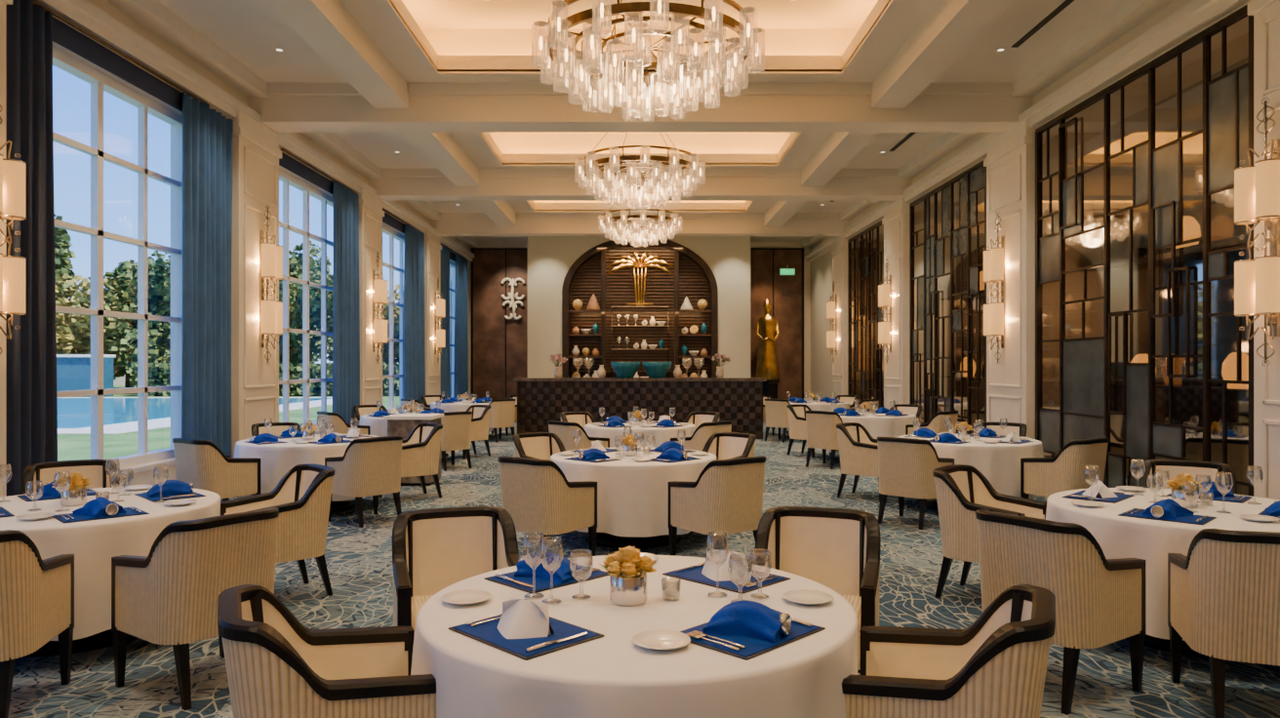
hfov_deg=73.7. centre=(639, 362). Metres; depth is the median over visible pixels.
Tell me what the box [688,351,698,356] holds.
serving bowl
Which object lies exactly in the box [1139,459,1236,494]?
dining chair
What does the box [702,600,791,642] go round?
napkin
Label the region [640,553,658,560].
bread plate
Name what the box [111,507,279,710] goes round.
dining chair
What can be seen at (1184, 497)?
water goblet
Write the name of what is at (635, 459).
bread plate
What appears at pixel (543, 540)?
wine glass
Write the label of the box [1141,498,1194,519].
napkin
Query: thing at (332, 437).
napkin
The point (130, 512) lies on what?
placemat
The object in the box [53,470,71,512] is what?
wine glass
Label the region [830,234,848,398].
pilaster
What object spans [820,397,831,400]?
napkin
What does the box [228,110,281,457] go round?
pilaster
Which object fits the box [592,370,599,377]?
vase
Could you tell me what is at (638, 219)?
chandelier
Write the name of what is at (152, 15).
trim
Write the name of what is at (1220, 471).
wine glass
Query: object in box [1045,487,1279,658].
dining table
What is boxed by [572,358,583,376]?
goblet
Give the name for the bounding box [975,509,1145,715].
dining chair
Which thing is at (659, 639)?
bread plate
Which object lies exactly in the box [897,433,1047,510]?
dining table
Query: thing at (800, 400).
napkin
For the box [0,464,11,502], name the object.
wine glass
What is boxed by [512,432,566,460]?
dining chair
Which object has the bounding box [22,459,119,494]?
dining chair
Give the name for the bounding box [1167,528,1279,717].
dining chair
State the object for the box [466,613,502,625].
fork
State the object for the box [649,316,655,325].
vase
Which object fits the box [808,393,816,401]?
flower centerpiece
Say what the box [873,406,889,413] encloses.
napkin
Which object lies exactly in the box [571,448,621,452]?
placemat
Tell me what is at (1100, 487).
napkin
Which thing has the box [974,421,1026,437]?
dining chair
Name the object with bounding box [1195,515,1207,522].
knife
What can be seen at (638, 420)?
flower centerpiece
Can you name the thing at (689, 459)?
placemat
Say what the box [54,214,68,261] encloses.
tree
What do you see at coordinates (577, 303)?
decorative sphere
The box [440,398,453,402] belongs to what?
napkin
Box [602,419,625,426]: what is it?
napkin
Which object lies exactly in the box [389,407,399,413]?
napkin
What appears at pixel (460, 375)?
curtain
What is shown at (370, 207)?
pilaster
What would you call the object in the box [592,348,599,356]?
vase
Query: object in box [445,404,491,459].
dining chair
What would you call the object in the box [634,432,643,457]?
wine glass
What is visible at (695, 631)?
fork
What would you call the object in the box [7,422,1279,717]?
floor
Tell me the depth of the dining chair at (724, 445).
8.84 m
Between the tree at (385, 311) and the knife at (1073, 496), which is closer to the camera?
the knife at (1073, 496)
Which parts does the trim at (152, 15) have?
crown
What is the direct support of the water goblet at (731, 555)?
on the dining table at (610, 675)
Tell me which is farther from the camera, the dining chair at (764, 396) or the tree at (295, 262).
the tree at (295, 262)
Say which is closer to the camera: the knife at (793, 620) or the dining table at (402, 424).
the knife at (793, 620)
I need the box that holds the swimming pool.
[57,397,384,434]
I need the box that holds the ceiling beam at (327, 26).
[263,0,1016,226]
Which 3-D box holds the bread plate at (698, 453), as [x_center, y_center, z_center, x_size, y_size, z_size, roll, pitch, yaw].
[0.540,0.829,7.750,0.176,0.019,0.176,0,0,0]
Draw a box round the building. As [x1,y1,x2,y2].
[87,352,159,385]
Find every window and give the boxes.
[52,46,182,476]
[279,168,333,434]
[382,224,403,413]
[449,260,455,397]
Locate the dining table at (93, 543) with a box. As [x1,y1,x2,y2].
[0,486,220,657]
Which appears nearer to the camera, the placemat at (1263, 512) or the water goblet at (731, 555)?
the water goblet at (731, 555)
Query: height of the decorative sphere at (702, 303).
0.297 m
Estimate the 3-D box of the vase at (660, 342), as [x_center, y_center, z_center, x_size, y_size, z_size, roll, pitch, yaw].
[0.550,-0.488,22.140,0.140,0.252,0.140,0,0,0]
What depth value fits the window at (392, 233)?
17.84 m
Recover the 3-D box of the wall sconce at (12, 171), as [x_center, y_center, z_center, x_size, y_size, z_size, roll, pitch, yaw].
[-4.748,-1.000,6.300,0.224,2.060,0.438,0,0,0]
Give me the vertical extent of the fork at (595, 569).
0.012 m
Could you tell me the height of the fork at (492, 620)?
0.012 m
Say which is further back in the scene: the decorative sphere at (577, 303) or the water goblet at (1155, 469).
the decorative sphere at (577, 303)
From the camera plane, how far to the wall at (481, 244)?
25.00 m
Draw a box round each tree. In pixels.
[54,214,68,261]
[54,227,79,344]
[55,273,137,379]
[66,259,169,394]
[104,260,170,363]
[131,250,170,363]
[279,240,331,354]
[279,280,318,363]
[288,263,333,393]
[382,283,399,365]
[450,280,451,360]
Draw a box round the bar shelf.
[561,236,718,377]
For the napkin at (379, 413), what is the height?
0.092 m
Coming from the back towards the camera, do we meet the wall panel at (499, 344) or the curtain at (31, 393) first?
the wall panel at (499, 344)
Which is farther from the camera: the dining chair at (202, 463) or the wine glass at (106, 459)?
the dining chair at (202, 463)
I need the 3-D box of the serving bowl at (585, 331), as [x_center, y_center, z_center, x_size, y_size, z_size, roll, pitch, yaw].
[-1.400,-0.806,22.130,0.272,0.128,0.272,0,0,16]
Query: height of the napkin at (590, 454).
0.092 m
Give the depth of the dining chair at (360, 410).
14.64 m
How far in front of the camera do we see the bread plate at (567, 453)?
7.77 m
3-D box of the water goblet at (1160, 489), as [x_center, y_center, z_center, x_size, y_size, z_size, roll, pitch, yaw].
[3.090,0.755,5.120,0.086,0.163,0.086,0,0,0]
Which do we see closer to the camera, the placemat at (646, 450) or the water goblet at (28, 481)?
the water goblet at (28, 481)
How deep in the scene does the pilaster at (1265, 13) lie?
6.61 m
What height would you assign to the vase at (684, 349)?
0.288 m
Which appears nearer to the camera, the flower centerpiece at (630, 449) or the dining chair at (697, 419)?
the flower centerpiece at (630, 449)
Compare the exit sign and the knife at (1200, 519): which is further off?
the exit sign
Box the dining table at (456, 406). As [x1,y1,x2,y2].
[430,400,505,430]
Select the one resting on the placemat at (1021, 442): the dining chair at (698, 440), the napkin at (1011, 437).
the napkin at (1011, 437)
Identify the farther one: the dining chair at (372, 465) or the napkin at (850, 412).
the napkin at (850, 412)
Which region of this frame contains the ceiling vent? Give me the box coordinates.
[829,0,1074,201]
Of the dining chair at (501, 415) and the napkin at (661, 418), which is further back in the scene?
the dining chair at (501, 415)
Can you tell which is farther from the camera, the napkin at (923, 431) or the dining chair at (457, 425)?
the dining chair at (457, 425)
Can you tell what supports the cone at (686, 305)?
on the bar shelf
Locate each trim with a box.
[37,0,478,261]
[801,0,1249,261]
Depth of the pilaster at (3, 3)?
6.51 m
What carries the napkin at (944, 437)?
on the placemat at (962, 442)
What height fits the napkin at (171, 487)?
0.092 m
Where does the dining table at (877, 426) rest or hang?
on the floor
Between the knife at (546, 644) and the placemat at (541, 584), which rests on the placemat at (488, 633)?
the knife at (546, 644)
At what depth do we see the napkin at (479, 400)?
17.80 m
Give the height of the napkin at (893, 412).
0.092 m
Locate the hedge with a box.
[125,361,451,396]
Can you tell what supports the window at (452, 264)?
in the wall at (160, 474)
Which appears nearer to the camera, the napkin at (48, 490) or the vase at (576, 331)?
the napkin at (48, 490)
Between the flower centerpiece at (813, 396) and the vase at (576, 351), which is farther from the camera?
the vase at (576, 351)
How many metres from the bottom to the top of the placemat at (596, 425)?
0.006 m
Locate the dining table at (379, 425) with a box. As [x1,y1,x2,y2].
[359,412,459,453]
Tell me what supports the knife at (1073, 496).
on the placemat at (1120, 497)
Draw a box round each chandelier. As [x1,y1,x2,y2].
[531,0,764,121]
[574,132,705,209]
[598,200,680,245]
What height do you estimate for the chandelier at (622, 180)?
1.724 m
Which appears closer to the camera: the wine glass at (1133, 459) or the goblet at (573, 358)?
the wine glass at (1133, 459)
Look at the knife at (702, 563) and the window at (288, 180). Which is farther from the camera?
the window at (288, 180)
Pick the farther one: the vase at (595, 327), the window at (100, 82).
the vase at (595, 327)
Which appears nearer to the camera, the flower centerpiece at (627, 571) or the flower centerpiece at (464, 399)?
the flower centerpiece at (627, 571)
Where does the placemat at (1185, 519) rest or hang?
on the dining table at (1150, 540)
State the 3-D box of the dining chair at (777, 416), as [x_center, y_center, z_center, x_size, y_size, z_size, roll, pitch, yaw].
[2.899,1.157,17.399,0.645,0.866,0.588,0,0,-45]
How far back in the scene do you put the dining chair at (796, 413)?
14.60 m
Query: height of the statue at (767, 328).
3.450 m
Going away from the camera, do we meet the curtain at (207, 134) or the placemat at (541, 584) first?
the placemat at (541, 584)
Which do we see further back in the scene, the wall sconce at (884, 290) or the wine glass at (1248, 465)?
the wall sconce at (884, 290)
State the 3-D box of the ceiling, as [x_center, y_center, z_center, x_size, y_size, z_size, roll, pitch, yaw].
[0.300,-3.885,11.000,11.200,0.750,28.600,0,0,0]
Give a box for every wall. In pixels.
[34,0,469,487]
[56,354,116,397]
[469,240,810,399]
[527,236,750,377]
[810,0,1252,400]
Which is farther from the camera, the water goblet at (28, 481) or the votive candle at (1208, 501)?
the votive candle at (1208, 501)
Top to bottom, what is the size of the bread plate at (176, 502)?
0.019 m
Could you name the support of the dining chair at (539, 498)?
on the floor
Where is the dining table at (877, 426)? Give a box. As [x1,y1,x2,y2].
[817,411,916,460]
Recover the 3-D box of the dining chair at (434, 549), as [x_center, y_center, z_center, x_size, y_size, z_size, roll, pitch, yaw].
[-0.847,1.157,3.982,0.588,0.866,0.645,0,0,-19]
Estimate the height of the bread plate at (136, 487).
0.019 m
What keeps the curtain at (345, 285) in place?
hanging from the curtain rod
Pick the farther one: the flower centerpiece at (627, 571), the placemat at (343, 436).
the placemat at (343, 436)
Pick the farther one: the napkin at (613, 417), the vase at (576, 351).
the vase at (576, 351)
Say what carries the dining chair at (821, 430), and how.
on the floor
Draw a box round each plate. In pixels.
[15,512,55,520]
[123,484,153,490]
[163,499,197,506]
[292,440,310,443]
[440,589,491,605]
[558,451,576,455]
[571,371,580,377]
[631,457,651,461]
[632,629,690,650]
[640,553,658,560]
[689,325,698,334]
[689,451,709,455]
[782,589,833,605]
[982,440,999,443]
[1070,500,1104,507]
[1115,485,1146,491]
[1240,514,1279,521]
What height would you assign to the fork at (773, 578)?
0.012 m
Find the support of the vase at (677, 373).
on the bar counter
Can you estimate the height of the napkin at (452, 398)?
0.092 m
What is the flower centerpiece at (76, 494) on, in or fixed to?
on the dining table at (93, 543)
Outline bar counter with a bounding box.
[513,377,766,439]
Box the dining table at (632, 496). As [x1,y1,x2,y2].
[550,447,716,548]
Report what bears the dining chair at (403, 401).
on the floor
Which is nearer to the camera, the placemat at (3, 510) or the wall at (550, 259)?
the placemat at (3, 510)
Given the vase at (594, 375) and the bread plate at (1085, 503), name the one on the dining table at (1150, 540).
the bread plate at (1085, 503)
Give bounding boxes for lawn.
[57,385,451,460]
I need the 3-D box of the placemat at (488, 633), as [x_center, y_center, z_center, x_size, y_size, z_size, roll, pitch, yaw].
[-0.356,0.836,2.654,0.300,0.006,0.400,0,0,-45]
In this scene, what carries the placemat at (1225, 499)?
on the dining table at (1150, 540)
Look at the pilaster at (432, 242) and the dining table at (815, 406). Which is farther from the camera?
the pilaster at (432, 242)
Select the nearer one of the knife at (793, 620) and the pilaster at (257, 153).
the knife at (793, 620)
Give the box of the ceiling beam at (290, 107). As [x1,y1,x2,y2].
[248,82,1031,236]
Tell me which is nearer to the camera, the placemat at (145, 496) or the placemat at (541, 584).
the placemat at (541, 584)
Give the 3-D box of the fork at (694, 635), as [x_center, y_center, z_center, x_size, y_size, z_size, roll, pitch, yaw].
[0.215,0.828,2.532,0.022,0.012,0.200,0,0,-45]
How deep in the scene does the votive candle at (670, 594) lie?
3.01 m
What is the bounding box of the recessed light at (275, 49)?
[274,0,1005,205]
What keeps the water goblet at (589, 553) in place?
on the dining table at (610, 675)
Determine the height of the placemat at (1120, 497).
0.006 m
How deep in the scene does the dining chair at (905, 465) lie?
8.23 m
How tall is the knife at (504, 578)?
0.016 m
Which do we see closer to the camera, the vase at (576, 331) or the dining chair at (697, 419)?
the dining chair at (697, 419)
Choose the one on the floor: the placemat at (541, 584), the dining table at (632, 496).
the dining table at (632, 496)
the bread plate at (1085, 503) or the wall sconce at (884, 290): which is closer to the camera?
the bread plate at (1085, 503)
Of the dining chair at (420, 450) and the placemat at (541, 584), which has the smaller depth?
the placemat at (541, 584)
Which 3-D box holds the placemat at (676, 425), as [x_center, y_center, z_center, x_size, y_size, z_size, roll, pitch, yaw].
[0.346,0.836,11.254,0.400,0.006,0.300,0,0,-45]
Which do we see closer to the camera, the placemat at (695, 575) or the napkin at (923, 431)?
the placemat at (695, 575)
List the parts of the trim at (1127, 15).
crown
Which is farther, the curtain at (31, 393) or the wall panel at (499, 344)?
the wall panel at (499, 344)
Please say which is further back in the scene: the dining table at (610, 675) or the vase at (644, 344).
the vase at (644, 344)
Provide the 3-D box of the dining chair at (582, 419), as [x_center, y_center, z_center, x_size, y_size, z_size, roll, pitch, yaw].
[-0.801,1.157,12.401,0.588,0.866,0.645,0,0,-45]
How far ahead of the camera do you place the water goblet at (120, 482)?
5.41 m
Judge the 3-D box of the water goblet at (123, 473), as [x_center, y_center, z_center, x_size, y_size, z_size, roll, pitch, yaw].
[-3.160,0.755,5.170,0.086,0.163,0.086,0,0,0]
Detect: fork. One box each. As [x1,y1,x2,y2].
[160,494,196,498]
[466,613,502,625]
[470,616,501,627]
[573,562,600,570]
[685,632,740,651]
[690,630,745,649]
[737,574,772,585]
[742,575,777,587]
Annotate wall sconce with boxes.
[0,104,26,354]
[259,204,282,364]
[372,252,387,364]
[434,280,444,360]
[826,281,837,362]
[878,257,891,364]
[983,210,1004,362]
[1234,97,1279,366]
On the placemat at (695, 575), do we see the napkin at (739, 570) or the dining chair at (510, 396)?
the napkin at (739, 570)
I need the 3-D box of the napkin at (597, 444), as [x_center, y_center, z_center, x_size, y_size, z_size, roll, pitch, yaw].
[-0.405,0.783,8.096,0.162,0.097,0.163,0,0,-17]
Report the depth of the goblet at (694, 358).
18.12 m
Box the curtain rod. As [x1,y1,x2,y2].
[32,0,465,261]
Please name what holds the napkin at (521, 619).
on the placemat at (488, 633)
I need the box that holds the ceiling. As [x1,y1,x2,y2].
[157,0,1122,240]
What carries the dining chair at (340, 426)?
on the floor
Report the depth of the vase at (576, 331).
22.07 m
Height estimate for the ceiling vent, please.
0.012 m
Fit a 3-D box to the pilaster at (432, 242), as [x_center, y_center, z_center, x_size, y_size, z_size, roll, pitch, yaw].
[-4.915,-0.745,20.150,0.170,4.670,1.360,0,0,0]
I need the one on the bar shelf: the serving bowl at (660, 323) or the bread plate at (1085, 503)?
the serving bowl at (660, 323)
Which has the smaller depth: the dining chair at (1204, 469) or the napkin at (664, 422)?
the dining chair at (1204, 469)
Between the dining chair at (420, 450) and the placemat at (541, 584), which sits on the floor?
the dining chair at (420, 450)
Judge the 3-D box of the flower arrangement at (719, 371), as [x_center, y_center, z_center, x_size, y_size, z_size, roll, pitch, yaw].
[1.712,0.060,18.177,0.370,0.518,0.391,0,0,-25]
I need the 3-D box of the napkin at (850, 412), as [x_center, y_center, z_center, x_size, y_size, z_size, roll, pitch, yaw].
[3.350,0.786,13.551,0.245,0.092,0.191,0,0,-23]
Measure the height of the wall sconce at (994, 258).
2.060 m
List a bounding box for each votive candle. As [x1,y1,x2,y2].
[95,490,109,500]
[642,446,650,455]
[661,576,680,600]
[1200,492,1213,506]
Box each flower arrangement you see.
[549,353,567,377]
[711,354,730,377]
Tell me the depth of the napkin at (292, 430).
9.65 m
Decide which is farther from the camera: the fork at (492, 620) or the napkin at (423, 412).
the napkin at (423, 412)
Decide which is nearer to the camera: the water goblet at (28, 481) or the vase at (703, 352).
the water goblet at (28, 481)
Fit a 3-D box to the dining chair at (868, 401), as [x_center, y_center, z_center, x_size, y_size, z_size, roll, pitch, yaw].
[4.501,1.157,17.399,0.588,0.866,0.645,0,0,-45]
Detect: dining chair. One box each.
[0,529,74,717]
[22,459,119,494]
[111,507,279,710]
[172,438,260,501]
[217,584,436,717]
[220,463,335,596]
[251,422,302,437]
[316,411,370,435]
[324,435,402,527]
[354,404,388,425]
[378,422,442,498]
[391,506,519,630]
[400,399,432,412]
[421,395,444,408]
[440,411,472,471]
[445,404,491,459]
[488,399,515,442]
[491,395,517,436]
[498,455,597,556]
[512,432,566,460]
[547,420,609,450]
[560,411,596,429]
[668,455,766,556]
[670,420,732,451]
[683,411,719,429]
[701,432,756,459]
[751,506,880,673]
[762,395,788,436]
[764,399,801,442]
[786,403,831,457]
[805,410,842,469]
[835,395,858,408]
[836,422,879,502]
[841,584,1055,717]
[845,399,879,411]
[877,437,954,529]
[889,403,921,424]
[905,410,958,435]
[932,464,1046,598]
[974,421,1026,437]
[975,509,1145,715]
[1020,438,1109,498]
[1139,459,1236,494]
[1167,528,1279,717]
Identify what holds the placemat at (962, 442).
on the dining table at (999, 463)
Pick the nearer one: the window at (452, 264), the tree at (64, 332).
the window at (452, 264)
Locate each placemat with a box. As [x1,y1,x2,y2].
[0,506,14,518]
[16,488,102,501]
[51,506,149,523]
[133,491,205,501]
[245,440,287,444]
[277,436,302,439]
[308,440,351,444]
[339,435,373,439]
[448,615,604,660]
[483,566,609,593]
[564,457,621,462]
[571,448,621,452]
[596,425,631,428]
[645,449,695,452]
[649,425,683,428]
[650,457,701,462]
[662,564,790,593]
[679,622,825,660]
[904,436,934,438]
[929,440,969,443]
[970,435,1005,438]
[998,440,1034,443]
[1061,490,1134,503]
[1118,509,1216,524]
[1166,493,1252,503]
[1257,509,1279,520]
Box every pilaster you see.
[0,0,12,497]
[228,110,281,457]
[358,187,384,404]
[424,228,441,395]
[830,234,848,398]
[881,197,910,409]
[983,119,1037,439]
[1247,0,1279,500]
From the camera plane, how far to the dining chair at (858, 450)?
9.96 m
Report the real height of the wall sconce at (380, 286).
2.060 m
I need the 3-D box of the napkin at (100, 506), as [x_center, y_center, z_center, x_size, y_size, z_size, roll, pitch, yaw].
[-2.969,0.786,4.702,0.245,0.092,0.190,0,0,32]
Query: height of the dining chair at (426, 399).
0.866 m
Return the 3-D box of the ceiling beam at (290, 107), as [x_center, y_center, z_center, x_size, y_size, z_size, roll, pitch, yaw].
[0.000,-3.320,10.875,10.000,0.480,19.870,0,0,0]
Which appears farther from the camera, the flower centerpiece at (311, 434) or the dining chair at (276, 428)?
the dining chair at (276, 428)
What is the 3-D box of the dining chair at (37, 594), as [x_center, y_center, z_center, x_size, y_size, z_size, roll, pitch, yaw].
[-3.031,1.157,3.893,0.588,0.866,0.645,0,0,-14]
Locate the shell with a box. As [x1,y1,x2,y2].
[680,327,687,333]
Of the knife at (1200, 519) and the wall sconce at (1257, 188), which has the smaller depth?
the knife at (1200, 519)
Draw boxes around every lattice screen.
[847,220,883,408]
[909,160,986,434]
[1035,4,1253,496]
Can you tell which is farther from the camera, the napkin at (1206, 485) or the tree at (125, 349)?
the tree at (125, 349)
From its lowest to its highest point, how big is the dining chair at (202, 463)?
0.866 m
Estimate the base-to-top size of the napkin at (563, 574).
0.092 m
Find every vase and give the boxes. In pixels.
[572,326,579,334]
[572,345,579,356]
[592,322,599,334]
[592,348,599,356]
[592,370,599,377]
[597,364,605,377]
[640,339,647,349]
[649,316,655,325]
[658,339,663,349]
[673,364,681,377]
[680,344,687,356]
[700,322,707,334]
[700,348,707,356]
[700,370,707,377]
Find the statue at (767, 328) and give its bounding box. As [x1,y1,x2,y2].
[755,297,780,399]
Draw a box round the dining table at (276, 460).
[234,434,379,512]
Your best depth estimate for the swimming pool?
31.00 m
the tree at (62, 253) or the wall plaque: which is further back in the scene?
the tree at (62, 253)
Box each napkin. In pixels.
[36,480,62,497]
[72,496,126,518]
[147,480,193,497]
[252,433,278,442]
[280,428,302,437]
[317,433,344,442]
[346,427,360,437]
[372,410,390,416]
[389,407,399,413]
[419,409,434,413]
[429,407,443,413]
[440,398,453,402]
[447,397,460,401]
[473,398,485,402]
[481,397,491,400]
[497,598,553,639]
[514,552,586,584]
[577,448,609,460]
[590,440,605,451]
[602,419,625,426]
[605,415,625,422]
[654,440,683,451]
[656,419,676,426]
[656,447,688,460]
[658,415,670,422]
[701,549,749,581]
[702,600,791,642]
[794,398,806,402]
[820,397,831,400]
[827,398,839,402]
[833,406,846,412]
[841,409,860,415]
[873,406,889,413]
[885,409,903,415]
[913,427,937,437]
[932,433,961,441]
[972,427,997,437]
[1001,432,1021,441]
[1081,480,1117,498]
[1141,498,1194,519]
[1197,480,1234,498]
[1265,500,1279,516]
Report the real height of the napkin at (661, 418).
0.097 m
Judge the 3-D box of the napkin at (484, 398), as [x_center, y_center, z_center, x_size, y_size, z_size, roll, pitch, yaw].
[-3.350,0.786,18.549,0.245,0.092,0.191,0,0,-25]
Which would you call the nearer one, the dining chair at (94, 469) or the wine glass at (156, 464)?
the wine glass at (156, 464)
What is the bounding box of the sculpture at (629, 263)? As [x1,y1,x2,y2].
[606,251,674,306]
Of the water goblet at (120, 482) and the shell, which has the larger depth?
the shell
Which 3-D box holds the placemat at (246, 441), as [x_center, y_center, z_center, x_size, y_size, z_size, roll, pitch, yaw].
[-3.946,0.836,9.004,0.300,0.006,0.400,0,0,-45]
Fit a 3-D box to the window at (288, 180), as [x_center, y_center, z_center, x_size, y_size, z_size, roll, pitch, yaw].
[-5.125,-0.835,13.250,0.270,3.850,3.100,0,0,0]
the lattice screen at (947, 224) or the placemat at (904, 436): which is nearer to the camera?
the placemat at (904, 436)
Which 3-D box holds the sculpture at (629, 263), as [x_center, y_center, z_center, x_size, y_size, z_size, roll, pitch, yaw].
[0.000,-2.174,22.105,1.782,1.391,0.117,0,0,0]
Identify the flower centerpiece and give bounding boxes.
[51,472,92,506]
[300,421,317,439]
[401,402,413,413]
[460,393,468,401]
[599,545,656,605]
[618,434,640,455]
[633,410,643,425]
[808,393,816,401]
[858,402,870,414]
[954,421,971,439]
[1165,472,1202,507]
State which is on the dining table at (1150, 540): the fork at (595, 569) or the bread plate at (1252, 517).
the bread plate at (1252, 517)
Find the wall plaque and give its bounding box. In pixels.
[500,278,524,319]
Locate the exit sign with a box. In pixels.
[779,268,795,275]
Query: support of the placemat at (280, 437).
on the dining table at (276, 460)
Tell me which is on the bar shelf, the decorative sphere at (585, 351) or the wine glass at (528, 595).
the decorative sphere at (585, 351)
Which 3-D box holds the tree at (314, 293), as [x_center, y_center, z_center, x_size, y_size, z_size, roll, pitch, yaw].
[-18.842,-2.000,51.054,4.997,7.692,4.045,0,0,33]
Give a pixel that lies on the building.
(120, 380)
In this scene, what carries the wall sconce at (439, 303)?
attached to the wall at (160, 474)
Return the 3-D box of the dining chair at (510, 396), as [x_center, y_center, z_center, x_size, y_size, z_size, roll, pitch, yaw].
[-2.899,1.157,19.001,0.645,0.866,0.588,0,0,-45]
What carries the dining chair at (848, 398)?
on the floor
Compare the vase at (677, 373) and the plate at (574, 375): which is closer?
the vase at (677, 373)
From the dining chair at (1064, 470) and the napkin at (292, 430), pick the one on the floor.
the dining chair at (1064, 470)
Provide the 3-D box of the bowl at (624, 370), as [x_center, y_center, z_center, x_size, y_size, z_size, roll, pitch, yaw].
[-0.310,0.149,18.150,0.640,0.340,0.640,0,0,0]
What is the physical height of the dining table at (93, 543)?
0.750 m
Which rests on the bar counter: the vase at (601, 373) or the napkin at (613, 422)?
the vase at (601, 373)
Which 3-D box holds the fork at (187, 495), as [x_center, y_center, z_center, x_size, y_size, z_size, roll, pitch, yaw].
[-2.852,0.828,5.275,0.200,0.012,0.022,0,0,-45]
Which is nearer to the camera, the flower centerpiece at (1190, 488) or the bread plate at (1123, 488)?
the flower centerpiece at (1190, 488)
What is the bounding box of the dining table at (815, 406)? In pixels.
[775,400,850,431]
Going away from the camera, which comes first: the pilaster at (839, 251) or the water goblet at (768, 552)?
the water goblet at (768, 552)
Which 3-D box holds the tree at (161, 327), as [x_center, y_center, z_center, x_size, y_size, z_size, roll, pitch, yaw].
[-28.343,-2.549,52.109,5.711,8.791,4.623,0,0,17]
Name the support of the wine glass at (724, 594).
on the dining table at (610, 675)
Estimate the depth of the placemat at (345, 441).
8.93 m
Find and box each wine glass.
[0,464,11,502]
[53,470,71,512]
[105,458,119,493]
[153,464,168,503]
[522,531,545,598]
[539,536,562,603]
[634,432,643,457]
[706,530,728,597]
[1083,465,1099,486]
[1129,458,1145,495]
[1214,471,1232,513]
[1246,465,1263,504]
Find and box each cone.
[586,293,599,310]
[680,296,693,310]
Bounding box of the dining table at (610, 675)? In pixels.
[410,555,857,717]
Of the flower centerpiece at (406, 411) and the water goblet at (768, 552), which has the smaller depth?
the water goblet at (768, 552)
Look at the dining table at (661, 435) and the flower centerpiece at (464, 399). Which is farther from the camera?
the flower centerpiece at (464, 399)
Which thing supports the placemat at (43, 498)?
on the dining table at (93, 543)
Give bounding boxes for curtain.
[5,0,57,496]
[181,92,233,457]
[332,181,359,425]
[403,224,425,404]
[440,244,450,398]
[453,254,468,400]
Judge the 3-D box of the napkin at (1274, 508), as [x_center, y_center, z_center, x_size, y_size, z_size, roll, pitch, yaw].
[3.571,0.786,4.652,0.245,0.092,0.190,0,0,29]
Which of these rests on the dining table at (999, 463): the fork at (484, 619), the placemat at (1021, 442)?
the placemat at (1021, 442)
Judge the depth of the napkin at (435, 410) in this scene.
14.02 m
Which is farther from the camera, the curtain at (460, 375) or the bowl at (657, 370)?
the curtain at (460, 375)
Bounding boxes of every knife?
[494,574,533,587]
[525,632,587,652]
[675,561,705,571]
[791,618,811,627]
[1068,494,1109,500]
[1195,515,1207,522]
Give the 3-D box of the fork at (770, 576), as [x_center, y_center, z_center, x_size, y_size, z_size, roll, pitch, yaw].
[0.440,0.828,3.243,0.200,0.012,0.022,0,0,-45]
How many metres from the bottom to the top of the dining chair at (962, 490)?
0.866 m
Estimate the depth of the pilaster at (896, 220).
16.07 m
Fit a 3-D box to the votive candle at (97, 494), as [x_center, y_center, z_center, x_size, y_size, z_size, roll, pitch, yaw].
[-3.200,0.803,5.080,0.068,0.070,0.068,0,0,0]
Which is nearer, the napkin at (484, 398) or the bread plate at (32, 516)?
the bread plate at (32, 516)
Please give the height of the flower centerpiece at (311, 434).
0.194 m
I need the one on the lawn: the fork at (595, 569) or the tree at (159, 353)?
the tree at (159, 353)
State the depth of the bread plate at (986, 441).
8.94 m
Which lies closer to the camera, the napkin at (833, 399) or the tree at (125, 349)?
the napkin at (833, 399)
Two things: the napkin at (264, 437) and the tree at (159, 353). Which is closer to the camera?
the napkin at (264, 437)
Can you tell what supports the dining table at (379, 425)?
on the floor
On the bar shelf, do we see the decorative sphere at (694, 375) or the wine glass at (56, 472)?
the decorative sphere at (694, 375)
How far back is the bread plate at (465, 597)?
3.02 m
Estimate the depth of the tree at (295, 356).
52.43 m
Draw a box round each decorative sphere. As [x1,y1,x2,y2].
[572,299,582,310]
[582,347,589,356]
[690,372,697,377]
[697,299,707,310]
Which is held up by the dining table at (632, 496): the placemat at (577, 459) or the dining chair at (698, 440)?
the placemat at (577, 459)
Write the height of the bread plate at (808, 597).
0.019 m
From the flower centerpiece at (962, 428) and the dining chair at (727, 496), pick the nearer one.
the dining chair at (727, 496)
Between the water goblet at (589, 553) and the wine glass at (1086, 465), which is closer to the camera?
the water goblet at (589, 553)
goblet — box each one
[25,480,43,511]
[110,473,126,501]
[118,468,133,495]
[568,549,593,599]
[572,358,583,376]
[693,358,704,377]
[727,553,752,602]
[748,548,771,598]
[1146,474,1162,502]
[1154,469,1169,496]
[1182,481,1199,512]
[1195,474,1211,502]
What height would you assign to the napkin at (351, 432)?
0.097 m
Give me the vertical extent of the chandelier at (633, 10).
1.852 m
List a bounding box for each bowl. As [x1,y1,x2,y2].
[581,328,591,334]
[610,361,639,378]
[641,361,672,378]
[647,344,657,349]
[656,320,665,325]
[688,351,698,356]
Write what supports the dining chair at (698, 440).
on the floor
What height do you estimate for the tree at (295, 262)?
10.989 m
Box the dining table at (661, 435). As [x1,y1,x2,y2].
[584,421,695,447]
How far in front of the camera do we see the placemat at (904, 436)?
9.64 m
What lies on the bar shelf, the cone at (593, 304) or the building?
the cone at (593, 304)

